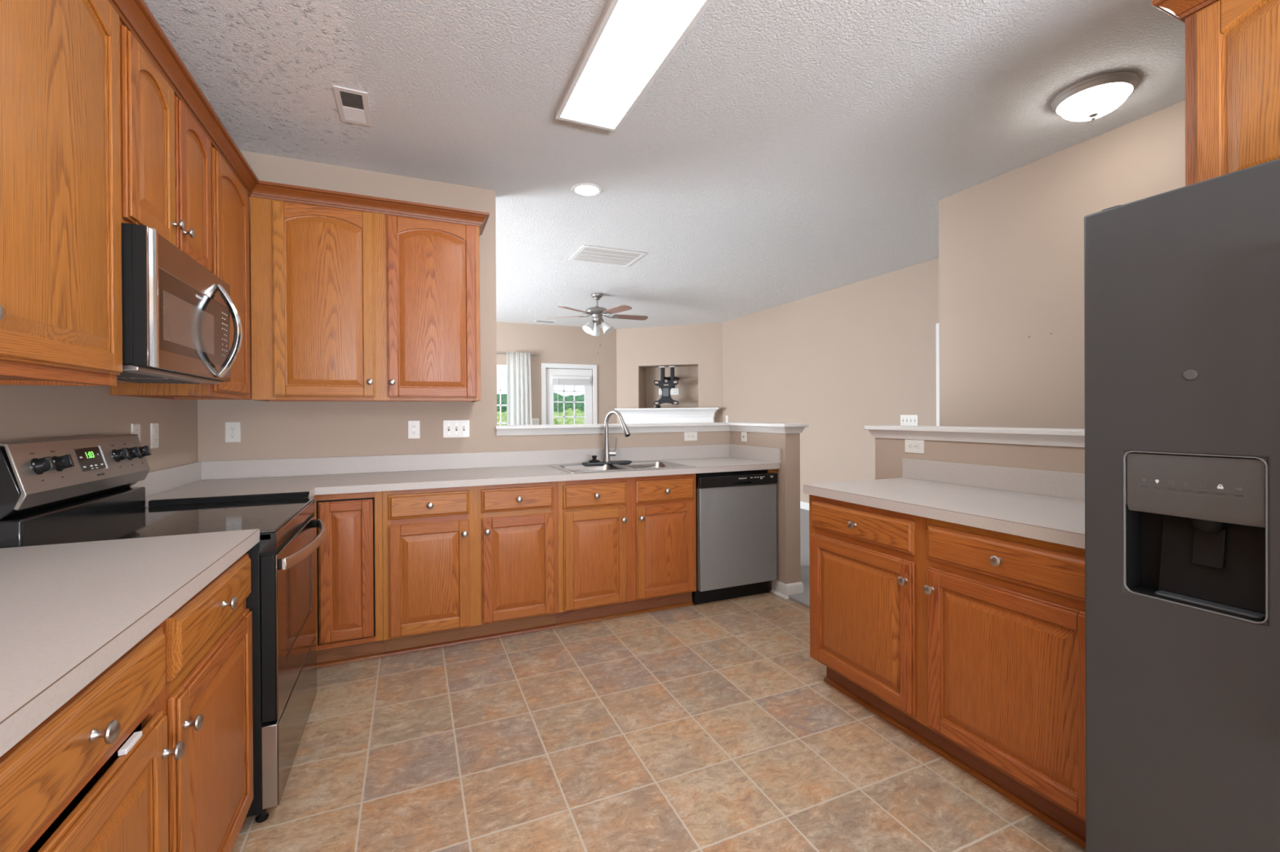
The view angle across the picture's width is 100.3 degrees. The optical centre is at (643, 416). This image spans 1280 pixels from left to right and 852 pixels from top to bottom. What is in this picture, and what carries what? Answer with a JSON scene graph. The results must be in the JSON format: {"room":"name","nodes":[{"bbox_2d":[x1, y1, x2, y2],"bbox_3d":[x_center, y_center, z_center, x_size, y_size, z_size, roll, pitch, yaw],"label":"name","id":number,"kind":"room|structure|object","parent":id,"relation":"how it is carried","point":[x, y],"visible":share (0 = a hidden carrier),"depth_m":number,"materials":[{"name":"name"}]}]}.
{"room":"kitchen","nodes":[
{"label":"kitchen","id":0,"kind":"room"},
{"bbox_2d":[0,385,198,471],"bbox_3d":[-1.147,-0.111,-0.189,0.120,2.752,6.970,0,0,-24],"label":"wall","id":1,"kind":"structure","parent":0,"point":[27,412],"depth_m":1.98,"materials":[{"name":"beige paint"}]},
{"bbox_2d":[0,0,122,386],"bbox_3d":[-1.352,-0.607,0.886,0.364,1.050,1.202,0,0,-24],"label":"upper cabinet","id":2,"kind":"object","parent":1,"relation":"attached to","point":[61,313],"visible":1,"depth_m":1.23,"materials":[{"name":"brown wood"}]},
{"bbox_2d":[130,423,140,441],"bbox_3d":[-2.138,0.087,2.259,0.015,0.114,0.070,0,0,-24],"label":"light switch","id":3,"kind":"object","parent":1,"relation":"attached to","point":[135,428],"visible":0.51,"depth_m":2.26,"materials":[{"name":"plastic"}]},
{"bbox_2d":[150,422,159,448],"bbox_3d":[-2.213,0.087,2.423,0.008,0.114,0.070,0,0,-24],"label":"outlet","id":4,"kind":"object","parent":1,"relation":"attached to","point":[154,443],"visible":1,"depth_m":2.41,"materials":[{"name":"plastic"}]},
{"bbox_2d":[154,436,157,443],"bbox_3d":[-2.211,0.106,2.424,0.003,0.028,0.033,0,0,-24],"label":"receptacle","id":5,"kind":"object","parent":4,"relation":"attached to","point":[155,437],"depth_m":2.42,"materials":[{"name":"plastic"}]},
{"bbox_2d":[119,19,212,272],"bbox_3d":[-1.746,-0.842,1.786,0.364,0.583,0.760,0,0,-24],"label":"upper cabinet","id":6,"kind":"object","parent":1,"relation":"attached to","point":[166,155],"visible":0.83,"depth_m":1.73,"materials":[{"name":"brown wood"}]},
{"bbox_2d":[116,222,242,384],"bbox_3d":[-1.698,-0.336,1.808,0.455,0.418,0.757,0,0,-24],"label":"microwave","id":7,"kind":"object","parent":6,"relation":"attached to","point":[176,312],"visible":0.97,"depth_m":1.69,"materials":[{"name":"silver metal"}]},
{"bbox_2d":[222,312,227,355],"bbox_3d":[-1.687,-0.329,2.156,0.001,0.172,0.065,0,0,-24],"label":"print","id":8,"kind":"object","parent":7,"relation":"attached to","point":[224,315],"depth_m":2.16},
{"bbox_2d":[110,143,250,399],"bbox_3d":[-2.031,-0.609,2.406,0.334,1.050,0.600,0,0,-24],"label":"upper cabinet","id":9,"kind":"object","parent":1,"relation":"attached to","point":[230,237],"visible":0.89,"depth_m":2.39,"materials":[{"name":"brown wood"}]},
{"bbox_2d":[197,150,497,461],"bbox_3d":[-1.728,-0.120,3.294,1.595,2.752,0.120,0,0,-24],"label":"wall","id":10,"kind":"structure","parent":0,"point":[268,429],"depth_m":3.24,"materials":[{"name":"beige paint"}]},
{"bbox_2d":[224,422,240,442],"bbox_3d":[-2.289,0.088,2.980,0.070,0.114,0.008,0,0,-24],"label":"outlet","id":11,"kind":"object","parent":10,"relation":"attached to","point":[233,429],"visible":1,"depth_m":2.98,"materials":[{"name":"plastic"}]},
{"bbox_2d":[228,433,235,438],"bbox_3d":[-2.288,0.108,2.978,0.033,0.028,0.003,0,0,-24],"label":"receptacle","id":12,"kind":"object","parent":11,"relation":"attached to","point":[230,435],"depth_m":2.98,"materials":[{"name":"plastic"}]},
{"bbox_2d":[228,426,235,431],"bbox_3d":[-2.288,0.069,2.978,0.033,0.028,0.003,0,0,-24],"label":"receptacle","id":13,"kind":"object","parent":11,"relation":"attached to","point":[230,428],"depth_m":2.98,"materials":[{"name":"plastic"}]},
{"bbox_2d":[108,0,489,235],"bbox_3d":[-1.028,-1.168,1.951,1.190,0.070,2.897,0,0,-24],"label":"crown molding","id":14,"kind":"structure","parent":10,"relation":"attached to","point":[135,15],"depth_m":2.38,"materials":[{"name":"brown wood"}]},
{"bbox_2d":[249,196,480,402],"bbox_3d":[-1.551,-0.615,3.099,1.135,1.050,0.373,0,0,-24],"label":"upper cabinet","id":15,"kind":"object","parent":10,"relation":"attached to","point":[347,304],"visible":1,"depth_m":2.94,"materials":[{"name":"brown wood"}]},
{"bbox_2d":[407,420,420,439],"bbox_3d":[-1.437,0.083,3.351,0.070,0.114,0.008,0,0,-24],"label":"outlet","id":16,"kind":"object","parent":10,"relation":"attached to","point":[414,428],"visible":1,"depth_m":3.35,"materials":[{"name":"plastic"}]},
{"bbox_2d":[411,431,417,435],"bbox_3d":[-1.436,0.102,3.349,0.033,0.028,0.003,0,0,-24],"label":"receptacle","id":17,"kind":"object","parent":16,"relation":"attached to","point":[413,433],"depth_m":3.35,"materials":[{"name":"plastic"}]},
{"bbox_2d":[411,424,417,428],"bbox_3d":[-1.436,0.063,3.349,0.033,0.028,0.003,0,0,-24],"label":"receptacle","id":18,"kind":"object","parent":16,"relation":"attached to","point":[413,426],"depth_m":3.35,"materials":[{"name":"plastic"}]},
{"bbox_2d":[442,419,469,438],"bbox_3d":[-1.205,0.080,3.448,0.164,0.114,0.015,0,0,-24],"label":"light switch","id":19,"kind":"object","parent":10,"relation":"attached to","point":[451,428],"visible":1,"depth_m":3.45,"materials":[{"name":"plastic"}]},
{"bbox_2d":[496,321,617,425],"bbox_3d":[-3.239,-0.130,8.210,6.020,2.752,0.140,0,0,-24],"label":"wall","id":20,"kind":"structure","parent":0,"point":[550,344],"depth_m":8.95,"materials":[{"name":"beige paint"}]},
{"bbox_2d":[496,364,506,425],"bbox_3d":[-2.723,-0.065,8.403,1.660,1.515,0.118,0,0,-24],"label":"window","id":21,"kind":"structure","parent":20,"relation":"in","point":[500,369],"depth_m":8.60,"materials":[{"name":"white plastic"}]},
{"bbox_2d":[496,352,535,356],"bbox_3d":[-2.720,-0.992,8.305,2.084,0.060,0.096,0,0,-24],"label":"curtain rod","id":22,"kind":"object","parent":20,"relation":"attached to","point":[533,354],"visible":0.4,"depth_m":8.66,"materials":[{"name":"silver metal"}]},
{"bbox_2d":[506,351,532,425],"bbox_3d":[-1.976,0.092,8.544,0.420,2.232,0.051,0,0,-24],"label":"curtain","id":23,"kind":"object","parent":22,"relation":"hanging from","point":[518,364],"visible":0.61,"depth_m":8.54,"materials":[{"name":"white fabric"}]},
{"bbox_2d":[532,417,538,425],"bbox_3d":[-1.765,0.086,8.767,0.117,0.114,0.015,0,0,-24],"label":"light switch","id":24,"kind":"object","parent":20,"relation":"attached to","point":[535,420],"visible":0.91,"depth_m":8.77,"materials":[{"name":"plastic"}]},
{"bbox_2d":[541,363,597,424],"bbox_3d":[-1.237,0.165,9.016,0.960,2.097,0.111,0,0,-24],"label":"door","id":25,"kind":"structure","parent":20,"relation":"in","point":[548,371],"depth_m":9.00,"materials":[{"name":"white paint"}]},
{"bbox_2d":[553,385,584,424],"bbox_3d":[-1.251,0.132,9.046,0.540,1.600,0.015,0,0,-24],"label":"grille","id":26,"kind":"object","parent":25,"relation":"attached to","point":[563,390],"depth_m":9.00,"materials":[{"name":"white plastic"}]},
{"bbox_2d":[551,376,590,422],"bbox_3d":[-1.208,-0.291,9.004,0.660,0.765,0.060,0,0,-24],"label":"window blind","id":27,"kind":"object","parent":25,"relation":"attached to","point":[556,380],"visible":1,"depth_m":8.97,"materials":[{"name":"white paint"}]},
{"bbox_2d":[497,431,800,590],"bbox_3d":[0.036,0.662,3.687,1.944,1.165,0.810,0,0,-24],"label":"wall","id":28,"kind":"structure","parent":0,"point":[788,486],"depth_m":3.70,"materials":[{"name":"beige paint"}]},
{"bbox_2d":[494,422,808,435],"bbox_3d":[0.046,0.089,3.690,2.000,0.066,0.894,0,0,-24],"label":"half wall cap","id":29,"kind":"object","parent":28,"relation":"on","point":[774,428],"visible":0.82,"depth_m":3.82,"materials":[{"name":"white paint"}]},
{"bbox_2d":[684,431,697,440],"bbox_3d":[0.369,0.155,4.138,0.114,0.070,0.008,0,0,-24],"label":"outlet","id":30,"kind":"object","parent":28,"relation":"attached to","point":[688,436],"visible":1,"depth_m":4.13,"materials":[{"name":"plastic"}]},
{"bbox_2d":[741,431,746,441],"bbox_3d":[0.774,0.156,4.100,0.007,0.075,0.070,0,0,-24],"label":"jack plate","id":31,"kind":"object","parent":28,"relation":"attached to","point":[744,434],"visible":1,"depth_m":4.09,"materials":[{"name":"plastic"}]},
{"bbox_2d":[770,580,803,599],"bbox_3d":[0.872,1.193,4.035,0.168,0.090,0.840,0,0,-24],"label":"baseboard","id":32,"kind":"structure","parent":28,"relation":"attached to","point":[779,588],"depth_m":3.68,"materials":[{"name":"white paint"}]},
{"bbox_2d":[231,589,1085,851],"bbox_3d":[0.450,1.304,0.427,3.549,0.100,7.020,0,0,-24],"label":"floor","id":33,"kind":"structure","parent":0,"point":[713,726],"depth_m":1.95,"materials":[{"name":"tile"}]},
{"bbox_2d":[0,553,253,851],"bbox_3d":[-1.217,0.824,0.961,0.653,0.876,1.203,0,0,-24],"label":"base cabinet","id":34,"kind":"object","parent":33,"relation":"on","point":[154,753],"visible":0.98,"depth_m":1.02,"materials":[{"name":"brown wood"}]},
{"bbox_2d":[0,528,259,757],"bbox_3d":[-1.228,0.316,0.958,0.638,0.140,1.207,0,0,-24],"label":"countertop","id":35,"kind":"structure","parent":34,"relation":"on","point":[69,611],"depth_m":1.00,"materials":[{"name":"laminate"}]},
{"bbox_2d":[0,433,324,822],"bbox_3d":[-1.562,0.663,1.893,0.739,1.194,0.766,0,0,-24],"label":"range","id":36,"kind":"object","parent":33,"relation":"on","point":[78,489],"depth_m":1.71,"materials":[{"name":"black metal"}]},
{"bbox_2d":[29,442,143,481],"bbox_3d":[-1.827,0.142,1.786,0.022,0.081,0.633,0,0,-24],"label":"print","id":37,"kind":"object","parent":36,"relation":"attached to","point":[91,460],"depth_m":1.72},
{"bbox_2d":[80,453,103,469],"bbox_3d":[-1.811,0.149,1.756,0.001,0.048,0.119,-17,7,-23],"label":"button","id":38,"kind":"object","parent":36,"relation":"attached to","point":[97,454],"depth_m":1.75,"materials":[{"name":"black plastic"}]},
{"bbox_2d":[34,497,314,546],"bbox_3d":[-1.563,0.371,1.879,0.596,0.031,0.744,0,0,-24],"label":"cooktop","id":39,"kind":"object","parent":36,"relation":"in","point":[275,519],"depth_m":1.81,"materials":[{"name":"black glass"}]},
{"bbox_2d":[313,491,384,668],"bbox_3d":[-1.609,0.819,2.945,0.340,0.876,0.612,0,0,-24],"label":"base cabinet","id":40,"kind":"object","parent":33,"relation":"on","point":[349,598],"visible":0.92,"depth_m":2.68,"materials":[{"name":"brown wood"}]},
{"bbox_2d":[382,481,558,657],"bbox_3d":[-1.025,0.814,3.180,0.918,0.876,0.648,0,0,-24],"label":"base cabinet","id":41,"kind":"object","parent":33,"relation":"on","point":[462,565],"visible":0.98,"depth_m":2.92,"materials":[{"name":"brown wood"}]},
{"bbox_2d":[131,444,781,506],"bbox_3d":[-0.682,0.304,3.179,3.412,0.140,0.924,0,0,-24],"label":"countertop","id":42,"kind":"structure","parent":41,"relation":"on","point":[372,473],"depth_m":3.14,"materials":[{"name":"laminate"}]},
{"bbox_2d":[549,460,694,473],"bbox_3d":[-0.150,0.418,3.546,0.836,0.184,0.550,0,0,-24],"label":"sink","id":43,"kind":"object","parent":42,"relation":"in","point":[648,464],"visible":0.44,"depth_m":3.63,"materials":[{"name":"metal"}]},
{"bbox_2d":[581,460,631,465],"bbox_3d":[-0.250,0.320,3.709,0.364,0.015,0.096,0,0,-24],"label":"mat","id":44,"kind":"object","parent":43,"relation":"on","point":[618,461],"visible":1,"depth_m":3.67,"materials":[{"name":"grey plastic"}]},
{"bbox_2d":[588,455,599,462],"bbox_3d":[-0.336,0.291,3.680,0.076,0.043,0.076,0,0,-24],"label":"drain stopper","id":45,"kind":"object","parent":44,"relation":"on","point":[594,457],"visible":1,"depth_m":3.67,"materials":[{"name":"black plastic"}]},
{"bbox_2d":[602,409,630,462],"bbox_3d":[-0.167,0.135,3.663,0.270,0.358,0.098,0,0,45],"label":"faucet","id":46,"kind":"object","parent":44,"relation":"on","point":[606,453],"visible":0.99,"depth_m":3.70,"materials":[{"name":"silver metal"}]},
{"bbox_2d":[555,473,696,627],"bbox_3d":[-0.174,0.808,3.524,0.916,0.876,0.600,0,0,-24],"label":"base cabinet","id":47,"kind":"object","parent":33,"relation":"on","point":[627,546],"visible":0.97,"depth_m":3.29,"materials":[{"name":"brown wood"}]},
{"bbox_2d":[693,469,777,604],"bbox_3d":[0.546,0.804,3.837,0.640,0.874,0.587,0,0,-24],"label":"dishwasher","id":48,"kind":"object","parent":33,"relation":"on","point":[736,554],"visible":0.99,"depth_m":3.56,"materials":[{"name":"silver metal"}]},
{"bbox_2d":[808,494,1085,848],"bbox_3d":[1.297,0.803,2.104,0.688,0.880,1.194,0,0,-24],"label":"base cabinet","id":49,"kind":"object","parent":33,"relation":"on","point":[969,642],"visible":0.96,"depth_m":1.81,"materials":[{"name":"brown wood"}]},
{"bbox_2d":[803,457,1084,549],"bbox_3d":[1.304,0.292,2.108,0.666,0.142,1.212,0,0,-24],"label":"countertop","id":50,"kind":"structure","parent":49,"relation":"on","point":[1044,505],"depth_m":2.12,"materials":[{"name":"laminate"}]},
{"bbox_2d":[1084,158,1279,851],"bbox_3d":[1.635,0.360,1.092,0.839,1.768,0.908,0,0,-24],"label":"fridge","id":51,"kind":"object","parent":33,"relation":"on","point":[1182,285],"visible":1,"depth_m":1.19,"materials":[{"name":"grey metal"}]},
{"bbox_2d":[1140,485,1244,497],"bbox_3d":[1.209,0.165,1.184,0.001,0.002,0.171,0,0,-24],"label":"print","id":52,"kind":"object","parent":51,"relation":"attached to","point":[1171,491],"depth_m":1.18},
{"bbox_2d":[143,0,1185,328],"bbox_3d":[-0.174,-1.554,3.003,7.500,0.100,12.250,0,0,-24],"label":"ceiling","id":53,"kind":"structure","parent":0,"point":[785,151],"depth_m":2.68,"materials":[{"name":"white paint"}]},
{"bbox_2d":[332,84,371,126],"bbox_3d":[-1.399,-1.492,2.579,0.140,0.006,0.314,0,0,-24],"label":"ceiling vent","id":54,"kind":"object","parent":53,"relation":"in","point":[353,105],"visible":1,"depth_m":2.57,"materials":[{"name":"white metal"}]},
{"bbox_2d":[534,320,555,323],"bbox_3d":[-1.563,-1.513,8.534,0.320,0.006,0.140,0,0,-24],"label":"ceiling vent","id":55,"kind":"object","parent":53,"relation":"in","point":[536,321],"visible":1,"depth_m":8.54,"materials":[{"name":"white metal"}]},
{"bbox_2d":[571,182,601,196],"bbox_3d":[-0.374,-1.500,3.542,0.200,0.009,0.200,0,0,-24],"label":"recessed light","id":56,"kind":"object","parent":53,"relation":"in","point":[585,189],"visible":1,"depth_m":3.53,"materials":[{"name":"white paint"}]},
{"bbox_2d":[574,185,598,195],"bbox_3d":[-0.374,-1.501,3.542,0.154,0.004,0.154,0,0,-12],"label":"diffuser","id":57,"kind":"object","parent":56,"relation":"attached to","point":[579,189],"depth_m":3.53,"materials":[{"name":"white"}]},
{"bbox_2d":[548,293,648,354],"bbox_3d":[-0.526,-1.143,6.631,1.247,0.746,1.275,0,0,-24],"label":"ceiling fan","id":58,"kind":"object","parent":53,"relation":"hanging from","point":[592,327],"visible":1,"depth_m":6.56,"materials":[{"name":"silver metal"}]},
{"bbox_2d":[568,244,647,266],"bbox_3d":[-0.340,-1.506,5.037,0.610,0.008,0.490,0,0,-24],"label":"ceiling vent","id":59,"kind":"object","parent":53,"relation":"in","point":[588,254],"visible":1,"depth_m":5.01,"materials":[{"name":"white metal"}]},
{"bbox_2d":[555,0,712,132],"bbox_3d":[-0.040,-1.481,2.124,0.324,0.040,1.224,0,0,-24],"label":"fluorescent light","id":60,"kind":"object","parent":53,"relation":"in","point":[631,42],"visible":1,"depth_m":2.17,"materials":[{"name":"white paint"}]},
{"bbox_2d":[1051,71,1139,121],"bbox_3d":[2.103,-1.451,2.496,0.314,0.129,0.314,0,0,-24],"label":"dome light","id":61,"kind":"object","parent":53,"relation":"attached to","point":[1091,98],"visible":1,"depth_m":2.42,"materials":[{"name":"white glass"}]},
{"bbox_2d":[616,322,723,423],"bbox_3d":[0.495,-0.155,9.249,1.937,2.752,0.440,0,0,19],"label":"wall","id":62,"kind":"structure","parent":0,"point":[695,350],"depth_m":9.14,"materials":[{"name":"beige paint"}]},
{"bbox_2d":[653,364,679,404],"bbox_3d":[0.455,-0.530,9.210,0.435,0.667,0.455,0,0,19],"label":"mount","id":63,"kind":"object","parent":62,"relation":"attached to","point":[665,387],"visible":1,"depth_m":9.00,"materials":[{"name":"black metal"}]},
{"bbox_2d":[614,407,721,423],"bbox_3d":[0.400,0.534,8.927,1.786,1.342,0.237,0,0,19],"label":"fireplace mantel","id":64,"kind":"object","parent":62,"relation":"attached to","point":[631,415],"visible":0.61,"depth_m":8.87,"materials":[{"name":"white paint"}]},
{"bbox_2d":[658,388,679,395],"bbox_3d":[0.452,-0.436,9.448,0.370,0.112,0.008,0,0,19],"label":"outlet","id":65,"kind":"object","parent":62,"relation":"attached to","point":[673,391],"visible":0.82,"depth_m":9.42,"materials":[{"name":"plastic"}]},
{"bbox_2d":[768,508,809,608],"bbox_3d":[-0.158,1.289,3.014,7.500,0.118,12.250,0,0,-24],"label":"floor","id":66,"kind":"structure","parent":0,"point":[803,598],"depth_m":4.51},
{"bbox_2d":[722,257,938,502],"bbox_3d":[2.328,-0.156,6.522,0.120,2.752,4.860,0,0,-24],"label":"wall","id":67,"kind":"structure","parent":0,"point":[839,362],"depth_m":6.34,"materials":[{"name":"beige paint"}]},
{"bbox_2d":[800,501,808,510],"bbox_3d":[2.077,1.157,6.954,0.014,0.090,3.870,0,0,-24],"label":"baseboard","id":68,"kind":"structure","parent":67,"relation":"attached to","point":[803,505],"depth_m":6.91,"materials":[{"name":"white paint"}]},
{"bbox_2d":[900,414,918,426],"bbox_3d":[2.721,0.039,5.454,0.015,0.108,0.205,0,0,-24],"label":"light switch","id":69,"kind":"object","parent":67,"relation":"attached to","point":[905,420],"visible":0.94,"depth_m":5.45,"materials":[{"name":"plastic"}]},
{"bbox_2d":[936,323,939,426],"bbox_3d":[3.065,0.154,4.749,0.090,2.102,0.950,0,0,-24],"label":"door","id":70,"kind":"structure","parent":67,"relation":"in","point":[937,324],"depth_m":5.15,"materials":[{"name":"white paint"}]},
{"bbox_2d":[875,437,1084,479],"bbox_3d":[1.633,0.657,2.348,0.120,1.165,1.420,0,0,-24],"label":"wall","id":71,"kind":"structure","parent":0,"point":[889,452],"depth_m":2.42,"materials":[{"name":"beige paint"}]},
{"bbox_2d":[905,439,924,453],"bbox_3d":[1.389,0.154,2.738,0.008,0.070,0.114,0,0,-24],"label":"outlet","id":72,"kind":"object","parent":71,"relation":"attached to","point":[917,446],"visible":1,"depth_m":2.73,"materials":[{"name":"plastic"}]},
{"bbox_2d":[908,443,913,449],"bbox_3d":[1.379,0.154,2.755,0.003,0.033,0.028,0,0,-24],"label":"receptacle","id":73,"kind":"object","parent":72,"relation":"attached to","point":[910,445],"depth_m":2.75,"materials":[{"name":"plastic"}]},
{"bbox_2d":[915,443,919,449],"bbox_3d":[1.395,0.154,2.719,0.003,0.033,0.028,0,0,-24],"label":"receptacle","id":74,"kind":"object","parent":72,"relation":"attached to","point":[917,445],"depth_m":2.72,"materials":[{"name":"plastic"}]},
{"bbox_2d":[863,425,1084,447],"bbox_3d":[1.621,0.085,2.365,0.204,0.066,1.462,0,0,-24],"label":"half wall cap","id":75,"kind":"object","parent":71,"relation":"attached to","point":[1073,437],"visible":0.62,"depth_m":2.38,"materials":[{"name":"white paint"}]},
{"bbox_2d":[902,457,1084,500],"bbox_3d":[1.601,0.270,2.237,0.019,0.102,1.210,0,0,-24],"label":"backsplash","id":76,"kind":"structure","parent":71,"relation":"attached to","point":[1066,485],"depth_m":2.32,"materials":[{"name":"laminate"}]},
{"bbox_2d":[938,100,1185,429],"bbox_3d":[3.828,-0.145,1.351,1.260,2.752,5.820,0,0,-24],"label":"wall","id":77,"kind":"structure","parent":0,"point":[1011,243],"depth_m":3.20,"materials":[{"name":"beige paint"}]},
{"bbox_3d":[2.699,-0.133,-0.139,0.100,2.752,3.990,0,0,-24],"label":"wall","id":78,"kind":"structure","parent":0,"visible":0},
{"bbox_2d":[1151,0,1218,23],"bbox_3d":[1.852,-1.182,1.195,0.372,0.070,0.967,0,0,-24],"label":"crown molding","id":79,"kind":"structure","parent":78,"relation":"attached to","point":[1179,10],"depth_m":1.53,"materials":[{"name":"brown wood"}]},
{"bbox_2d":[1185,0,1279,186],"bbox_3d":[1.865,-0.855,1.173,0.368,0.595,0.914,0,0,-24],"label":"upper cabinet","id":80,"kind":"object","parent":78,"relation":"attached to","point":[1233,46],"visible":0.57,"depth_m":1.44,"materials":[{"name":"brown wood"}]},
{"label":"outside","id":81,"kind":"structure","parent":0,"visible":0},
{"bbox_3d":[-5.181,1.508,24.441,70.000,0.380,31.050,0,0,-24],"label":"ground","id":82,"kind":"structure","parent":81,"visible":0},
{"bbox_2d":[497,392,584,413],"bbox_3d":[-2.250,0.283,15.370,21.262,2.082,2.101,0,0,-24],"label":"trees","id":83,"kind":"object","parent":82,"relation":"on","point":[580,406],"visible":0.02,"depth_m":14.82,"materials":[{"name":"green plant"}]},
{"bbox_2d":[497,408,584,425],"bbox_3d":[-1.810,0.573,11.789,14.639,1.523,1.619,0,0,-24],"label":"shrub","id":84,"kind":"object","parent":82,"relation":"on","point":[569,412],"visible":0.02,"depth_m":11.42,"materials":[{"name":"green plant"}]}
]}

